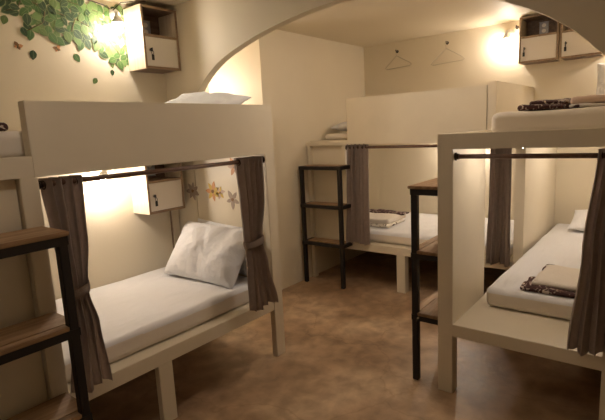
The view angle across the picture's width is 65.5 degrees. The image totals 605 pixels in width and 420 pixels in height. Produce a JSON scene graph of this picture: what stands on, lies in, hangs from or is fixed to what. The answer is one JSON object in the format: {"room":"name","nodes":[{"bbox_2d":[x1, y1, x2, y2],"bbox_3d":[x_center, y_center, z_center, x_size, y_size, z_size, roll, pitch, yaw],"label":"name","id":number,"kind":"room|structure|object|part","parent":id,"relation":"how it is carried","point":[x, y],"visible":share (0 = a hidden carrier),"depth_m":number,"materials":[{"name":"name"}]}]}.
{"room":"dormitory","nodes":[
{"label":"dormitory","id":0,"kind":"room"},
{"bbox_2d":[0,0,208,299],"bbox_3d":[-2.037,-0.085,2.877,0.690,2.420,4.560,5,12,38],"label":"wall","id":1,"kind":"structure","parent":0,"point":[124,244],"depth_m":3.15,"materials":[{"name":"beige paint"}]},
{"bbox_2d":[0,15,7,23],"bbox_3d":[-1.687,-1.076,2.660,0.001,0.052,0.040,5,12,38],"label":"sticker","id":2,"kind":"object","parent":1,"relation":"attached to","point":[4,19],"visible":1,"depth_m":2.66,"materials":[{"name":"green paper"}]},
{"bbox_2d":[14,41,22,49],"bbox_3d":[-1.646,-0.953,2.724,0.002,0.046,0.050,5,12,38],"label":"sticker","id":3,"kind":"object","parent":1,"relation":"attached to","point":[17,45],"visible":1,"depth_m":2.72,"materials":[{"name":"brown paper"}]},
{"bbox_2d":[29,50,36,59],"bbox_3d":[-1.598,-0.920,2.790,0.001,0.057,0.042,5,12,38],"label":"sticker","id":4,"kind":"object","parent":1,"relation":"attached to","point":[33,54],"visible":1,"depth_m":2.79,"materials":[{"name":"green"}]},
{"bbox_2d":[53,45,59,51],"bbox_3d":[-1.513,-0.994,2.891,0.002,0.041,0.047,5,12,38],"label":"sticker","id":5,"kind":"object","parent":1,"relation":"attached to","point":[57,48],"visible":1,"depth_m":2.89,"materials":[{"name":"brown"}]},
{"bbox_2d":[0,0,128,70],"bbox_3d":[-1.443,-1.130,2.965,0.008,0.448,0.865,5,12,38],"label":"sticker","id":6,"kind":"object","parent":1,"relation":"attached to","point":[92,12],"visible":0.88,"depth_m":2.96,"materials":[{"name":"green paper"}]},
{"bbox_3d":[-1.468,-1.164,2.931,0.006,0.316,0.772,5,12,38],"label":"stem","id":7,"kind":"part","parent":6,"relation":"part of","materials":[{"name":"brown"}]},
{"bbox_2d":[73,54,79,61],"bbox_3d":[-1.437,-0.968,2.991,0.001,0.051,0.042,5,12,38],"label":"sticker","id":8,"kind":"object","parent":1,"relation":"attached to","point":[76,57],"visible":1,"depth_m":2.99,"materials":[{"name":"green"}]},
{"bbox_2d":[99,169,113,187],"bbox_3d":[-1.315,-0.225,3.150,0.073,0.146,0.180,-4,10,-8],"label":"wall lamp","id":9,"kind":"object","parent":1,"relation":"attached to","point":[103,183],"visible":0.52,"depth_m":3.09,"materials":[{"name":"white plastic"}]},
{"bbox_3d":[-1.306,-0.180,3.104,0.059,0.073,0.059,5,12,38],"label":"bulb","id":10,"kind":"part","parent":9,"relation":"part of","materials":[{"name":"beige glass"}]},
{"bbox_2d":[109,8,123,33],"bbox_3d":[-1.236,-1.257,3.124,0.077,0.181,0.159,-8,11,-27],"label":"wall lamp","id":11,"kind":"object","parent":1,"relation":"attached to","point":[114,14],"visible":1,"depth_m":3.08,"materials":[{"name":"white plastic"}]},
{"bbox_3d":[-1.261,-1.314,3.163,0.022,0.080,0.080,5,12,38],"label":"wall plate","id":12,"kind":"part","parent":11,"relation":"part of","materials":[{"name":"white plastic"}]},
{"bbox_3d":[-1.212,-1.199,3.095,0.059,0.073,0.059,5,12,38],"label":"bulb","id":13,"kind":"part","parent":11,"relation":"part of","materials":[{"name":"beige glass"}]},
{"bbox_2d":[123,3,180,73],"bbox_3d":[-1.036,-1.186,3.289,0.236,0.410,0.290,5,12,38],"label":"locker","id":14,"kind":"object","parent":1,"relation":"attached to","point":[152,41],"visible":1,"depth_m":3.24,"materials":[{"name":"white wood"}]},
{"bbox_2d":[113,1,145,9],"bbox_3d":[-1.151,-1.355,3.116,0.216,0.058,0.027,-4,10,-9],"label":"cable","id":15,"kind":"object","parent":14,"relation":"on","point":[127,1],"visible":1,"depth_m":3.11,"materials":[{"name":"brown plastic"}]},
{"bbox_3d":[-1.136,-1.165,3.195,0.197,0.410,0.016,5,12,38],"label":"panel","id":16,"kind":"part","parent":14,"relation":"part of","materials":[{"name":"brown wood"}]},
{"bbox_2d":[143,20,150,33],"bbox_3d":[-1.118,-1.288,3.340,0.018,0.116,0.081,5,12,38],"label":"socket","id":17,"kind":"object","parent":14,"relation":"attached to","point":[147,23],"depth_m":3.35,"materials":[{"name":"white plastic"}]},
{"bbox_2d":[145,33,176,39],"bbox_3d":[-1.048,-1.200,3.295,0.188,0.016,0.258,5,12,38],"label":"shelf","id":18,"kind":"object","parent":14,"relation":"attached to","point":[147,36],"depth_m":3.23,"materials":[{"name":"brown wood"}]},
{"bbox_3d":[-0.977,-1.091,3.261,0.016,0.190,0.254,5,12,38],"label":"door","id":19,"kind":"part","parent":14,"relation":"part of","materials":[{"name":"beige laminate"}]},
{"bbox_3d":[-0.967,-1.209,3.406,0.197,0.410,0.016,5,12,38],"label":"panel","id":20,"kind":"part","parent":14,"relation":"part of","materials":[{"name":"brown wood"}]},
{"bbox_2d":[129,163,184,214],"bbox_3d":[-1.037,-0.192,3.390,0.236,0.398,0.305,5,12,38],"label":"locker","id":21,"kind":"object","parent":1,"relation":"attached to","point":[160,192],"visible":0.7,"depth_m":3.33,"materials":[{"name":"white wood"}]},
{"bbox_3d":[-1.141,-0.170,3.291,0.197,0.398,0.016,5,12,38],"label":"panel","id":22,"kind":"part","parent":21,"relation":"part of","materials":[{"name":"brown wood"}]},
{"bbox_2d":[147,165,155,175],"bbox_3d":[-1.119,-0.304,3.440,0.018,0.116,0.081,5,12,38],"label":"socket","id":23,"kind":"object","parent":21,"relation":"attached to","point":[153,166],"depth_m":3.45,"materials":[{"name":"white plastic"}]},
{"bbox_2d":[148,177,180,183],"bbox_3d":[-1.049,-0.216,3.395,0.188,0.016,0.273,5,12,38],"label":"shelf","id":24,"kind":"object","parent":21,"relation":"attached to","point":[151,180],"depth_m":3.38,"materials":[{"name":"brown wood"}]},
{"bbox_3d":[-0.978,-0.105,3.361,0.016,0.195,0.269,5,12,38],"label":"door","id":25,"kind":"part","parent":21,"relation":"part of","materials":[{"name":"beige laminate"}]},
{"bbox_3d":[-0.963,-0.216,3.514,0.197,0.398,0.016,5,12,38],"label":"panel","id":26,"kind":"part","parent":21,"relation":"part of","materials":[{"name":"brown wood"}]},
{"bbox_2d":[170,210,180,248],"bbox_3d":[-0.984,0.182,3.673,0.022,0.428,0.074,5,12,38],"label":"cable trunking","id":27,"kind":"object","parent":1,"relation":"attached to","point":[174,215],"visible":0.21,"depth_m":3.65,"materials":[{"name":"brown plastic"}]},
{"bbox_2d":[208,29,366,289],"bbox_3d":[-0.017,-0.577,5.210,0.700,2.420,1.895,5,12,38],"label":"wall","id":28,"kind":"structure","parent":0,"point":[307,82],"depth_m":4.58,"materials":[{"name":"beige paint"}]},
{"bbox_2d":[106,0,538,46],"bbox_3d":[0.154,-1.333,2.030,5.020,0.100,6.350,5,12,38],"label":"ceiling","id":29,"kind":"structure","parent":0,"point":[361,23],"depth_m":4.09,"materials":[{"name":"beige paint"}]},
{"bbox_2d":[89,251,600,419],"bbox_3d":[0.279,1.150,2.446,5.020,0.100,6.350,5,12,38],"label":"floor","id":30,"kind":"structure","parent":0,"point":[348,355],"depth_m":2.91,"materials":[{"name":"concrete"}]},
{"bbox_2d":[0,226,92,419],"bbox_3d":[-1.112,0.691,1.757,0.231,1.170,0.522,5,12,38],"label":"ladder","id":31,"kind":"object","parent":30,"relation":"on","point":[19,340],"visible":1,"depth_m":1.81,"materials":[{"name":"brown wood"}]},
{"bbox_3d":[-0.894,0.671,1.884,0.036,1.145,0.036,5,12,38],"label":"leg","id":32,"kind":"part","parent":31,"relation":"part of","materials":[{"name":"black metal"}]},
{"bbox_2d":[0,100,285,419],"bbox_3d":[-1.207,0.298,2.602,0.998,1.675,2.135,5,12,38],"label":"bunk bed","id":33,"kind":"object","parent":30,"relation":"on","point":[60,137],"visible":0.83,"depth_m":2.21,"materials":[{"name":"beige paint"}]},
{"bbox_2d":[0,131,24,157],"bbox_3d":[-1.265,-0.362,2.520,0.900,0.123,1.956,5,12,38],"label":"mattress","id":34,"kind":"object","parent":33,"relation":"on","point":[11,142],"visible":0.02,"depth_m":1.91,"materials":[{"name":"beige fabric"}]},
{"bbox_2d":[0,122,7,130],"bbox_3d":[-1.445,-0.333,1.891,0.371,0.053,0.353,5,12,38],"label":"folded blanket","id":35,"kind":"object","parent":34,"relation":"on","point":[3,126],"visible":1,"depth_m":1.90,"materials":[{"name":"fabric"}]},
{"bbox_2d":[165,91,251,103],"bbox_3d":[-0.695,-0.670,3.046,0.624,0.201,0.403,4,12,35],"label":"pillow","id":36,"kind":"object","parent":34,"relation":"on","point":[203,97],"visible":0.39,"depth_m":2.96,"materials":[{"name":"white fabric"}]},
{"bbox_3d":[-1.317,-0.122,1.655,0.060,0.085,0.672,5,12,38],"label":"rail","id":37,"kind":"part","parent":33,"relation":"part of","materials":[{"name":"beige paint"}]},
{"bbox_3d":[-1.312,0.599,1.760,0.030,1.370,0.610,5,12,38],"label":"panel","id":38,"kind":"part","parent":33,"relation":"part of","materials":[{"name":"beige paint"}]},
{"bbox_3d":[-1.091,0.544,2.020,0.070,1.370,0.070,5,12,38],"label":"post","id":39,"kind":"part","parent":33,"relation":"part of","materials":[{"name":"beige paint"}]},
{"bbox_2d":[38,175,112,393],"bbox_3d":[-0.986,0.327,2.041,0.157,0.944,0.200,5,12,38],"label":"curtain","id":40,"kind":"object","parent":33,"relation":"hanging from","point":[64,205],"visible":0.7,"depth_m":2.03,"materials":[{"name":"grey fabric"}]},
{"bbox_3d":[-0.665,-0.401,2.461,0.060,0.305,1.463,5,12,38],"label":"guard panel","id":41,"kind":"part","parent":33,"relation":"part of","materials":[{"name":"beige paint"}]},
{"bbox_2d":[38,156,264,188],"bbox_3d":[-0.674,-0.213,2.461,0.042,0.042,1.362,5,12,38],"label":"curtain rod","id":42,"kind":"object","parent":33,"relation":"attached to","point":[198,166],"visible":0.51,"depth_m":2.33,"materials":[{"name":"brown metal"}]},
{"bbox_2d":[234,156,278,311],"bbox_3d":[-0.296,0.145,2.906,0.162,0.939,0.271,5,12,38],"label":"curtain","id":43,"kind":"object","parent":42,"relation":"hanging from","point":[249,172],"visible":1,"depth_m":2.87,"materials":[{"name":"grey fabric"}]},
{"bbox_2d":[55,267,248,381],"bbox_3d":[-1.211,0.650,2.690,0.919,0.129,1.963,5,12,38],"label":"mattress","id":44,"kind":"object","parent":33,"relation":"on","point":[136,313],"visible":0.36,"depth_m":2.78,"materials":[{"name":"white fabric"}]},
{"bbox_2d":[164,221,244,288],"bbox_3d":[-0.649,0.292,3.229,0.664,0.365,0.324,5,12,38],"label":"pillow","id":45,"kind":"object","parent":44,"relation":"on","point":[214,254],"visible":0.87,"depth_m":3.13,"materials":[{"name":"white fabric"}]},
{"bbox_2d":[198,218,246,275],"bbox_3d":[-0.540,0.265,3.340,0.656,0.370,0.066,5,12,38],"label":"headboard","id":46,"kind":"object","parent":44,"relation":"on","point":[242,270],"visible":0.13,"depth_m":3.28,"materials":[{"name":"white fabric"}]},
{"bbox_3d":[-0.728,0.970,2.512,0.040,0.332,0.085,5,12,38],"label":"post","id":47,"kind":"part","parent":33,"relation":"part of","materials":[{"name":"beige paint"}]},
{"bbox_2d":[187,183,198,199],"bbox_3d":[-0.827,-0.142,3.532,0.148,0.140,0.002,5,12,38],"label":"sticker","id":48,"kind":"object","parent":33,"relation":"attached to","point":[190,190],"visible":1,"depth_m":3.53,"materials":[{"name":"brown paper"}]},
{"bbox_2d":[206,181,218,200],"bbox_3d":[-0.651,-0.136,3.393,0.146,0.148,0.002,5,12,38],"label":"sticker","id":49,"kind":"object","parent":33,"relation":"attached to","point":[213,189],"visible":1,"depth_m":3.39,"materials":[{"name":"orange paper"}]},
{"bbox_2d":[216,187,224,198],"bbox_3d":[-0.587,-0.121,3.345,0.103,0.097,0.002,5,12,38],"label":"sticker","id":50,"kind":"object","parent":33,"relation":"attached to","point":[220,192],"visible":1,"depth_m":3.34,"materials":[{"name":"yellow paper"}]},
{"bbox_3d":[-0.509,0.051,3.337,0.675,1.030,0.025,5,12,38],"label":"headboard","id":51,"kind":"part","parent":33,"relation":"part of","materials":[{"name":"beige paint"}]},
{"bbox_2d":[228,158,235,174],"bbox_3d":[-0.466,-0.297,3.212,0.132,0.122,0.002,5,12,38],"label":"sticker","id":52,"kind":"object","parent":33,"relation":"attached to","point":[232,167],"visible":0.5,"depth_m":3.23,"materials":[{"name":"brown paper"}]},
{"bbox_2d":[227,191,238,208],"bbox_3d":[-0.487,-0.067,3.276,0.125,0.136,0.002,5,12,38],"label":"sticker","id":53,"kind":"object","parent":33,"relation":"attached to","point":[232,199],"visible":1,"depth_m":3.28,"materials":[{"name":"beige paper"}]},
{"bbox_3d":[-0.194,0.314,3.126,0.045,1.370,0.085,5,12,38],"label":"post","id":54,"kind":"part","parent":33,"relation":"part of","materials":[{"name":"beige paint"}]},
{"bbox_2d":[298,164,352,288],"bbox_3d":[0.232,0.150,4.582,0.484,1.170,0.177,5,12,38],"label":"ladder","id":55,"kind":"object","parent":30,"relation":"on","point":[340,244],"visible":1,"depth_m":4.49,"materials":[{"name":"black metal"}]},
{"bbox_3d":[0.018,0.159,4.668,0.036,1.145,0.036,5,12,38],"label":"leg","id":56,"kind":"part","parent":55,"relation":"part of","materials":[{"name":"black metal"}]},
{"bbox_3d":[0.364,0.187,4.398,0.036,1.145,0.036,5,12,38],"label":"leg","id":57,"kind":"part","parent":55,"relation":"part of","materials":[{"name":"black metal"}]},
{"bbox_2d":[407,178,437,379],"bbox_3d":[0.836,0.407,2.862,0.180,1.170,0.485,5,12,38],"label":"ladder","id":58,"kind":"object","parent":30,"relation":"on","point":[426,311],"visible":0.44,"depth_m":2.71,"materials":[{"name":"black metal"}]},
{"bbox_3d":[0.659,0.450,2.734,0.036,1.145,0.036,5,12,38],"label":"leg","id":59,"kind":"part","parent":58,"relation":"part of","materials":[{"name":"black metal"}]},
{"bbox_2d":[306,81,556,292],"bbox_3d":[1.221,-0.223,4.601,2.040,1.800,1.182,5,12,38],"label":"bunk bed","id":60,"kind":"object","parent":30,"relation":"on","point":[412,117],"visible":0.7,"depth_m":4.02,"materials":[{"name":"beige paint"}]},
{"bbox_3d":[0.107,0.026,4.810,0.038,1.350,0.054,5,12,38],"label":"post","id":61,"kind":"part","parent":60,"relation":"part of","materials":[{"name":"beige paint"}]},
{"bbox_3d":[0.242,-0.644,4.566,0.490,0.038,0.050,5,12,38],"label":"rail","id":62,"kind":"part","parent":60,"relation":"part of","materials":[{"name":"beige paint"}]},
{"bbox_3d":[0.275,-0.173,4.670,0.383,0.932,0.020,5,12,38],"label":"panel","id":63,"kind":"part","parent":60,"relation":"part of","materials":[{"name":"beige paint"}]},
{"bbox_2d":[326,133,346,139],"bbox_3d":[1.155,-0.765,4.623,1.605,0.063,1.008,5,12,38],"label":"mattress","id":64,"kind":"object","parent":60,"relation":"on","point":[335,136],"visible":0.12,"depth_m":4.65,"materials":[{"name":"beige fabric"}]},
{"bbox_2d":[332,122,346,130],"bbox_3d":[0.541,-0.877,4.933,0.400,0.110,0.300,3,11,30],"label":"pillow","id":65,"kind":"object","parent":64,"relation":"on","point":[342,126],"visible":0.38,"depth_m":4.87,"materials":[{"name":"white fabric"}]},
{"bbox_3d":[0.420,-0.155,4.519,0.040,0.932,0.040,5,12,38],"label":"post","id":66,"kind":"part","parent":60,"relation":"part of","materials":[{"name":"beige paint"}]},
{"bbox_2d":[346,144,369,245],"bbox_3d":[0.518,-0.144,4.403,0.248,0.944,0.125,5,12,38],"label":"curtain","id":67,"kind":"object","parent":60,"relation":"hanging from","point":[358,215],"visible":1,"depth_m":4.39,"materials":[{"name":"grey fabric"}]},
{"bbox_2d":[345,144,436,149],"bbox_3d":[1.007,-0.540,3.973,1.501,0.042,0.042,5,12,38],"label":"curtain rod","id":68,"kind":"object","parent":60,"relation":"attached to","point":[426,145],"visible":0.45,"depth_m":4.09,"materials":[{"name":"brown metal"}]},
{"bbox_2d":[486,148,511,266],"bbox_3d":[1.520,-0.050,3.630,0.183,0.974,0.142,5,12,38],"label":"curtain","id":69,"kind":"object","parent":68,"relation":"hanging from","point":[499,211],"visible":0.87,"depth_m":3.63,"materials":[{"name":"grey fabric"}]},
{"bbox_3d":[0.915,0.579,4.296,0.085,0.350,0.070,5,12,38],"label":"post","id":70,"kind":"part","parent":60,"relation":"part of","materials":[{"name":"beige paint"}]},
{"bbox_3d":[0.925,-0.781,3.998,1.265,0.422,0.060,5,12,38],"label":"guard panel","id":71,"kind":"part","parent":60,"relation":"part of","materials":[{"name":"beige paint"}]},
{"bbox_2d":[370,211,513,255],"bbox_3d":[1.241,0.184,4.718,1.886,0.113,1.098,5,12,38],"label":"mattress","id":72,"kind":"object","parent":60,"relation":"on","point":[400,233],"visible":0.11,"depth_m":4.43,"materials":[{"name":"white fabric"}]},
{"bbox_2d":[369,209,408,227],"bbox_3d":[0.782,0.077,4.856,0.490,0.100,0.494,5,12,38],"label":"folded blanket","id":73,"kind":"object","parent":72,"relation":"on","point":[381,218],"visible":0.73,"depth_m":4.74,"materials":[{"name":"beige fabric"}]},
{"bbox_3d":[1.795,-0.864,4.012,0.065,0.400,1.178,5,12,38],"label":"divider panel","id":74,"kind":"part","parent":60,"relation":"part of","materials":[{"name":"beige paint"}]},
{"bbox_3d":[2.007,0.056,4.033,0.070,1.360,1.178,5,12,38],"label":"divider panel","id":75,"kind":"part","parent":60,"relation":"part of","materials":[{"name":"beige paint"}]},
{"bbox_2d":[437,128,604,419],"bbox_3d":[1.952,0.149,3.223,1.100,1.449,2.528,5,12,38],"label":"bunk bed","id":76,"kind":"object","parent":30,"relation":"on","point":[464,312],"visible":0.7,"depth_m":2.54,"materials":[{"name":"beige paint"}]},
{"bbox_3d":[0.826,0.860,2.679,0.083,0.340,0.075,5,12,38],"label":"post","id":77,"kind":"part","parent":76,"relation":"part of","materials":[{"name":"beige paint"}]},
{"bbox_3d":[0.936,0.147,2.747,0.083,1.030,0.545,5,12,38],"label":"panel","id":78,"kind":"part","parent":76,"relation":"part of","materials":[{"name":"beige paint"}]},
{"bbox_3d":[1.147,-0.465,2.980,0.055,0.079,1.240,5,12,38],"label":"rail","id":79,"kind":"part","parent":76,"relation":"part of","materials":[{"name":"beige paint"}]},
{"bbox_3d":[1.158,-0.328,2.157,1.100,0.079,0.060,5,12,38],"label":"rail","id":80,"kind":"part","parent":76,"relation":"part of","materials":[{"name":"beige paint"}]},
{"bbox_2d":[454,152,604,160],"bbox_3d":[1.074,-0.258,2.245,0.697,0.042,0.042,5,12,38],"label":"curtain rod","id":81,"kind":"object","parent":76,"relation":"attached to","point":[456,155],"visible":1,"depth_m":2.24,"materials":[{"name":"brown metal"}]},
{"bbox_3d":[1.074,-0.258,2.245,0.697,0.024,0.024,5,12,38],"label":"rod","id":82,"kind":"part","parent":81,"relation":"part of","materials":[{"name":"black metal"}]},
{"bbox_2d":[567,148,604,356],"bbox_3d":[1.315,0.198,2.086,0.203,0.934,0.162,5,12,38],"label":"curtain","id":83,"kind":"object","parent":81,"relation":"hanging from","point":[586,332],"visible":1,"depth_m":2.10,"materials":[{"name":"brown fabric"}]},
{"bbox_2d":[486,223,583,319],"bbox_3d":[2.099,0.372,3.366,0.893,0.123,2.152,5,12,38],"label":"mattress","id":84,"kind":"object","parent":76,"relation":"on","point":[562,245],"visible":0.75,"depth_m":3.01,"materials":[{"name":"white fabric"}]},
{"bbox_2d":[520,264,579,297],"bbox_3d":[1.546,0.408,2.777,0.386,0.062,0.488,5,12,38],"label":"folded blanket","id":85,"kind":"object","parent":84,"relation":"on","point":[557,280],"visible":0.82,"depth_m":2.70,"materials":[{"name":"fabric"}]},
{"bbox_2d":[568,209,587,230],"bbox_3d":[2.574,0.096,4.006,0.500,0.156,0.345,5,12,38],"label":"pillow","id":86,"kind":"object","parent":84,"relation":"on","point":[579,219],"visible":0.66,"depth_m":4.05,"materials":[{"name":"white fabric"}]},
{"bbox_2d":[491,106,604,131],"bbox_3d":[2.022,-0.616,3.117,0.835,0.119,2.304,5,12,38],"label":"mattress","id":87,"kind":"object","parent":76,"relation":"on","point":[588,117],"visible":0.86,"depth_m":2.31,"materials":[{"name":"beige fabric"}]},
{"bbox_2d":[517,98,571,110],"bbox_3d":[1.307,-0.562,2.508,0.228,0.056,0.346,5,12,38],"label":"folded blanket","id":88,"kind":"object","parent":87,"relation":"on","point":[555,104],"visible":0.88,"depth_m":2.41,"materials":[{"name":"fabric"}]},
{"bbox_2d":[569,95,604,108],"bbox_3d":[1.578,-0.545,2.309,0.437,0.063,0.369,5,12,38],"label":"folded blanket","id":89,"kind":"object","parent":87,"relation":"on","point":[589,100],"visible":0.95,"depth_m":2.26,"materials":[{"name":"beige fabric"}]},
{"bbox_2d":[596,63,604,94],"bbox_3d":[2.634,-1.020,3.813,0.440,0.388,0.199,5,12,38],"label":"pillow","id":90,"kind":"object","parent":87,"relation":"on","point":[600,90],"visible":0.61,"depth_m":3.89,"materials":[{"name":"white fabric"}]},
{"bbox_3d":[1.415,0.402,2.114,0.080,1.370,0.075,5,12,38],"label":"post","id":91,"kind":"part","parent":76,"relation":"part of","materials":[{"name":"beige paint"}]},
{"bbox_2d":[165,0,604,232],"bbox_3d":[0.692,-0.136,2.362,4.230,2.420,0.060,5,12,38],"label":"wall","id":92,"kind":"structure","parent":0,"point":[210,32],"depth_m":3.03,"materials":[{"name":"beige paint"}]},
{"bbox_2d":[364,21,604,225],"bbox_3d":[2.457,-0.565,4.390,4.200,2.420,0.120,5,12,38],"label":"wall","id":93,"kind":"structure","parent":0,"point":[391,170],"depth_m":4.80,"materials":[{"name":"beige paint"}]},
{"bbox_2d":[502,29,513,45],"bbox_3d":[1.938,-1.627,4.436,0.086,0.161,0.105,5,12,38],"label":"wall lamp","id":94,"kind":"object","parent":93,"relation":"attached to","point":[509,33],"visible":1,"depth_m":4.42,"materials":[{"name":"white plastic"}]},
{"bbox_3d":[1.925,-1.581,4.434,0.059,0.073,0.059,5,12,38],"label":"bulb","id":95,"kind":"part","parent":94,"relation":"part of","materials":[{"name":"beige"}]},
{"bbox_3d":[1.964,-1.673,4.459,0.080,0.080,0.022,5,12,38],"label":"wall plate","id":96,"kind":"part","parent":94,"relation":"part of","materials":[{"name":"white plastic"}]},
{"bbox_2d":[518,14,561,64],"bbox_3d":[2.132,-1.532,4.213,0.320,0.400,0.234,5,12,38],"label":"locker","id":97,"kind":"object","parent":93,"relation":"attached to","point":[539,34],"visible":0.95,"depth_m":4.21,"materials":[{"name":"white wood"}]},
{"bbox_3d":[2.024,-1.545,4.322,0.016,0.400,0.195,5,12,38],"label":"panel","id":98,"kind":"part","parent":97,"relation":"part of","materials":[{"name":"brown wood"}]},
{"bbox_2d":[521,32,556,38],"bbox_3d":[2.139,-1.557,4.220,0.288,0.016,0.186,5,12,38],"label":"shelf","id":99,"kind":"object","parent":97,"relation":"attached to","point":[552,34],"depth_m":4.14,"materials":[{"name":"brown wood"}]},
{"bbox_3d":[2.094,-1.438,4.174,0.284,0.195,0.016,5,12,38],"label":"door","id":100,"kind":"part","parent":97,"relation":"part of","materials":[{"name":"beige laminate"}]},
{"bbox_2d":[539,21,548,33],"bbox_3d":[2.194,-1.652,4.270,0.081,0.110,0.018,5,12,38],"label":"socket","id":101,"kind":"object","parent":97,"relation":"attached to","point":[543,25],"depth_m":4.26,"materials":[{"name":"white plastic"}]},
{"bbox_3d":[2.264,-1.526,4.135,0.016,0.400,0.195,5,12,38],"label":"panel","id":102,"kind":"part","parent":97,"relation":"part of","materials":[{"name":"brown wood"}]},
{"bbox_2d":[559,23,603,60],"bbox_3d":[2.391,-1.511,4.011,0.320,0.400,0.234,5,12,38],"label":"locker","id":103,"kind":"object","parent":93,"relation":"attached to","point":[573,46],"visible":0.46,"depth_m":4.00,"materials":[{"name":"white wood"}]},
{"bbox_3d":[2.284,-1.524,4.119,0.016,0.400,0.195,5,12,38],"label":"panel","id":104,"kind":"part","parent":103,"relation":"part of","materials":[{"name":"brown wood"}]},
{"bbox_3d":[2.353,-1.417,3.971,0.284,0.195,0.016,5,12,38],"label":"door","id":105,"kind":"part","parent":103,"relation":"part of","materials":[{"name":"beige laminate"}]},
{"bbox_3d":[1.035,-1.746,5.175,0.034,0.034,0.038,5,12,38],"label":"wall hook","id":106,"kind":"object","parent":93,"relation":"attached to","visible":0},
{"bbox_2d":[385,49,410,69],"bbox_3d":[1.051,-1.662,5.173,0.324,0.206,0.007,5,12,38],"label":"clothes hanger","id":107,"kind":"object","parent":106,"relation":"hanging from","point":[396,49],"visible":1,"depth_m":5.18,"materials":[{"name":"beige plastic"}]},
{"bbox_3d":[1.480,-1.718,4.826,0.034,0.034,0.038,5,12,38],"label":"wall hook","id":108,"kind":"object","parent":93,"relation":"attached to","visible":0},
{"bbox_2d":[431,44,464,65],"bbox_3d":[1.490,-1.618,4.832,0.361,0.224,0.007,5,12,38],"label":"clothes hanger","id":109,"kind":"object","parent":108,"relation":"hanging from","point":[445,44],"visible":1,"depth_m":4.83,"materials":[{"name":"beige plastic"}]}
]}

